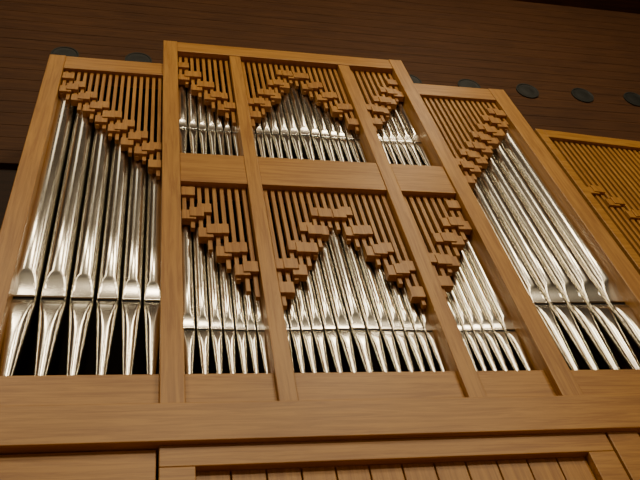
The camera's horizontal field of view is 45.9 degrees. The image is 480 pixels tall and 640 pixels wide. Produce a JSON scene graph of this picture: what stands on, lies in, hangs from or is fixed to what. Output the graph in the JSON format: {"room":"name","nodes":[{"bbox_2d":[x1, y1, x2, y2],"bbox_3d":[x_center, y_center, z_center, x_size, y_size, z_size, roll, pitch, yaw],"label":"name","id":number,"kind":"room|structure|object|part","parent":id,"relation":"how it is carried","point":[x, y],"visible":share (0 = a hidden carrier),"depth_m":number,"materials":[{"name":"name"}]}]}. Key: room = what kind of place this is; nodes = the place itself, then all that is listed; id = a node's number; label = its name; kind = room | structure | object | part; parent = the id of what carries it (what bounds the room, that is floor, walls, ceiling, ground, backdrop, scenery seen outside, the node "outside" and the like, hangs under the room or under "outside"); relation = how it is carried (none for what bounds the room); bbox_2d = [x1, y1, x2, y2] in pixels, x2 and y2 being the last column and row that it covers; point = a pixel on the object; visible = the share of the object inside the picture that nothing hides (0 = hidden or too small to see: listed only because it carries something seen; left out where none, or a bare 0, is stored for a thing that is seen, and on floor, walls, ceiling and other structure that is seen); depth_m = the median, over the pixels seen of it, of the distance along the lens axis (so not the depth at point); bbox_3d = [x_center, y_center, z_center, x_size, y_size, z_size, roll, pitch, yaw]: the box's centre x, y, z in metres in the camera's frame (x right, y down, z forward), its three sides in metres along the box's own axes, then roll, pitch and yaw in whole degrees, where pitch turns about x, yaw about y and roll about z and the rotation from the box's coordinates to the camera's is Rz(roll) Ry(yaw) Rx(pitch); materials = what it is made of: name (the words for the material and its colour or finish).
{"room":"auditorium","nodes":[
{"label":"auditorium","id":0,"kind":"room"},
{"bbox_2d":[0,168,16,229],"bbox_3d":[-0.562,2.271,5.861,27.200,9.600,0.200,2,-52,-13],"label":"wall","id":1,"kind":"structure","parent":0,"point":[7,176],"depth_m":8.67,"materials":[{"name":"brown wood"}]},
{"bbox_2d":[0,0,639,168],"bbox_3d":[-0.166,-9.841,5.671,27.200,5.760,19.380,2,-52,-13],"label":"ceiling","id":2,"kind":"structure","parent":0,"point":[555,47],"depth_m":12.20,"materials":[{"name":"brown wood"}]},
{"bbox_2d":[51,46,78,56],"bbox_3d":[-3.564,-2.587,10.547,0.376,0.375,0.081,2,-52,-13],"label":"recessed light","id":3,"kind":"object","parent":2,"relation":"in","point":[67,51],"visible":0.55,"depth_m":10.59,"materials":[{"name":"black"}]},
{"bbox_2d":[125,52,151,62],"bbox_3d":[-2.589,-2.559,10.766,0.376,0.375,0.081,2,-52,-13],"label":"recessed light","id":4,"kind":"object","parent":2,"relation":"in","point":[136,56],"visible":0.62,"depth_m":10.80,"materials":[{"name":"black"}]},
{"bbox_2d":[409,74,421,83],"bbox_3d":[1.390,-2.442,11.659,0.376,0.375,0.081,2,-52,-13],"label":"recessed light","id":5,"kind":"object","parent":2,"relation":"in","point":[414,79],"visible":0.27,"depth_m":11.72,"materials":[{"name":"black"}]},
{"bbox_2d":[458,79,480,88],"bbox_3d":[2.346,-2.415,11.874,0.376,0.375,0.081,2,-52,-13],"label":"recessed light","id":6,"kind":"object","parent":2,"relation":"in","point":[468,83],"visible":0.61,"depth_m":11.91,"materials":[{"name":"black"}]},
{"bbox_2d":[516,83,538,98],"bbox_3d":[3.322,-2.386,12.093,0.376,0.375,0.081,2,-52,-13],"label":"recessed light","id":7,"kind":"object","parent":2,"relation":"in","point":[526,90],"visible":1,"depth_m":12.08,"materials":[{"name":"black"}]},
{"bbox_2d":[571,88,593,102],"bbox_3d":[4.277,-2.358,12.307,0.376,0.375,0.081,2,-52,-13],"label":"recessed light","id":8,"kind":"object","parent":2,"relation":"in","point":[580,94],"visible":1,"depth_m":12.30,"materials":[{"name":"black"}]},
{"bbox_2d":[623,92,639,106],"bbox_3d":[5.214,-2.331,12.518,0.376,0.375,0.081,2,-52,-13],"label":"recessed light","id":9,"kind":"object","parent":2,"relation":"in","point":[632,98],"visible":1,"depth_m":12.51,"materials":[{"name":"black"}]},
{"bbox_3d":[1.714,-2.273,-3.685,27.200,0.200,19.480,2,-52,-13],"label":"floor","id":10,"kind":"structure","parent":0,"visible":0},
{"bbox_2d":[0,40,639,479],"bbox_3d":[1.033,1.244,6.046,11.946,10.660,1.168,2,-52,-13],"label":"pipe organ","id":11,"kind":"object","parent":10,"relation":"on","point":[217,262],"visible":1,"depth_m":6.46,"materials":[{"name":"brown wood"}]},
{"bbox_2d":[59,71,161,179],"bbox_3d":[-2.196,-1.258,7.844,1.082,2.058,0.088,2,-52,-13],"label":"shade","id":12,"kind":"object","parent":11,"relation":"hanging from","point":[108,124],"depth_m":7.77,"materials":[{"name":"brown wood"}]},
{"bbox_2d":[178,56,235,125],"bbox_3d":[-1.324,-1.764,8.737,0.618,1.566,0.088,2,-52,-13],"label":"shade","id":13,"kind":"object","parent":11,"relation":"hanging from","point":[217,101],"depth_m":8.68,"materials":[{"name":"brown wood"}]},
{"bbox_2d":[181,186,259,300],"bbox_3d":[-0.889,-0.028,6.573,0.618,1.543,0.088,2,-52,-13],"label":"shade","id":14,"kind":"object","parent":11,"relation":"hanging from","point":[226,252],"depth_m":6.53,"materials":[{"name":"brown wood"}]},
{"bbox_2d":[241,61,358,133],"bbox_3d":[-0.269,-1.718,8.954,1.238,1.616,0.088,2,-52,-13],"label":"shade","id":15,"kind":"object","parent":11,"relation":"hanging from","point":[290,76],"depth_m":8.96,"materials":[{"name":"brown wood"}]},
{"bbox_3d":[1.397,2.842,3.454,11.600,4.576,0.240,2,-52,-13],"label":"frame","id":16,"kind":"part","parent":11,"relation":"part of","materials":[{"name":"brown wood"}]},
{"bbox_2d":[263,189,425,309],"bbox_3d":[0.171,0.034,6.770,1.238,1.645,0.088,2,-52,-13],"label":"shade","id":17,"kind":"object","parent":11,"relation":"hanging from","point":[325,224],"depth_m":6.74,"materials":[{"name":"brown wood"}]},
{"bbox_2d":[351,70,403,131],"bbox_3d":[0.766,-1.708,9.213,0.577,1.551,0.088,2,-52,-13],"label":"shade","id":18,"kind":"object","parent":11,"relation":"hanging from","point":[390,94],"depth_m":9.30,"materials":[{"name":"brown wood"}]},
{"bbox_2d":[403,195,471,298],"bbox_3d":[1.200,0.025,7.053,0.577,1.518,0.088,2,-52,-13],"label":"shade","id":19,"kind":"object","parent":11,"relation":"hanging from","point":[446,262],"depth_m":7.13,"materials":[{"name":"brown wood"}]},
{"bbox_2d":[423,97,508,188],"bbox_3d":[1.876,-1.151,8.773,1.046,2.022,0.088,2,-52,-13],"label":"shade","id":20,"kind":"object","parent":11,"relation":"hanging from","point":[471,128],"depth_m":8.91,"materials":[{"name":"brown wood"}]},
{"bbox_3d":[4.915,0.268,8.912,3.160,5.320,0.160,4,-53,-15],"label":"case frame","id":21,"kind":"part","parent":11,"relation":"part of","materials":[{"name":"brown wood"}]},
{"bbox_2d":[553,140,639,256],"bbox_3d":[4.917,0.308,8.811,2.863,5.149,0.088,4,-53,-15],"label":"shade","id":22,"kind":"object","parent":11,"relation":"hanging from","point":[609,172],"depth_m":9.92,"materials":[{"name":"brown wood"}]}
]}

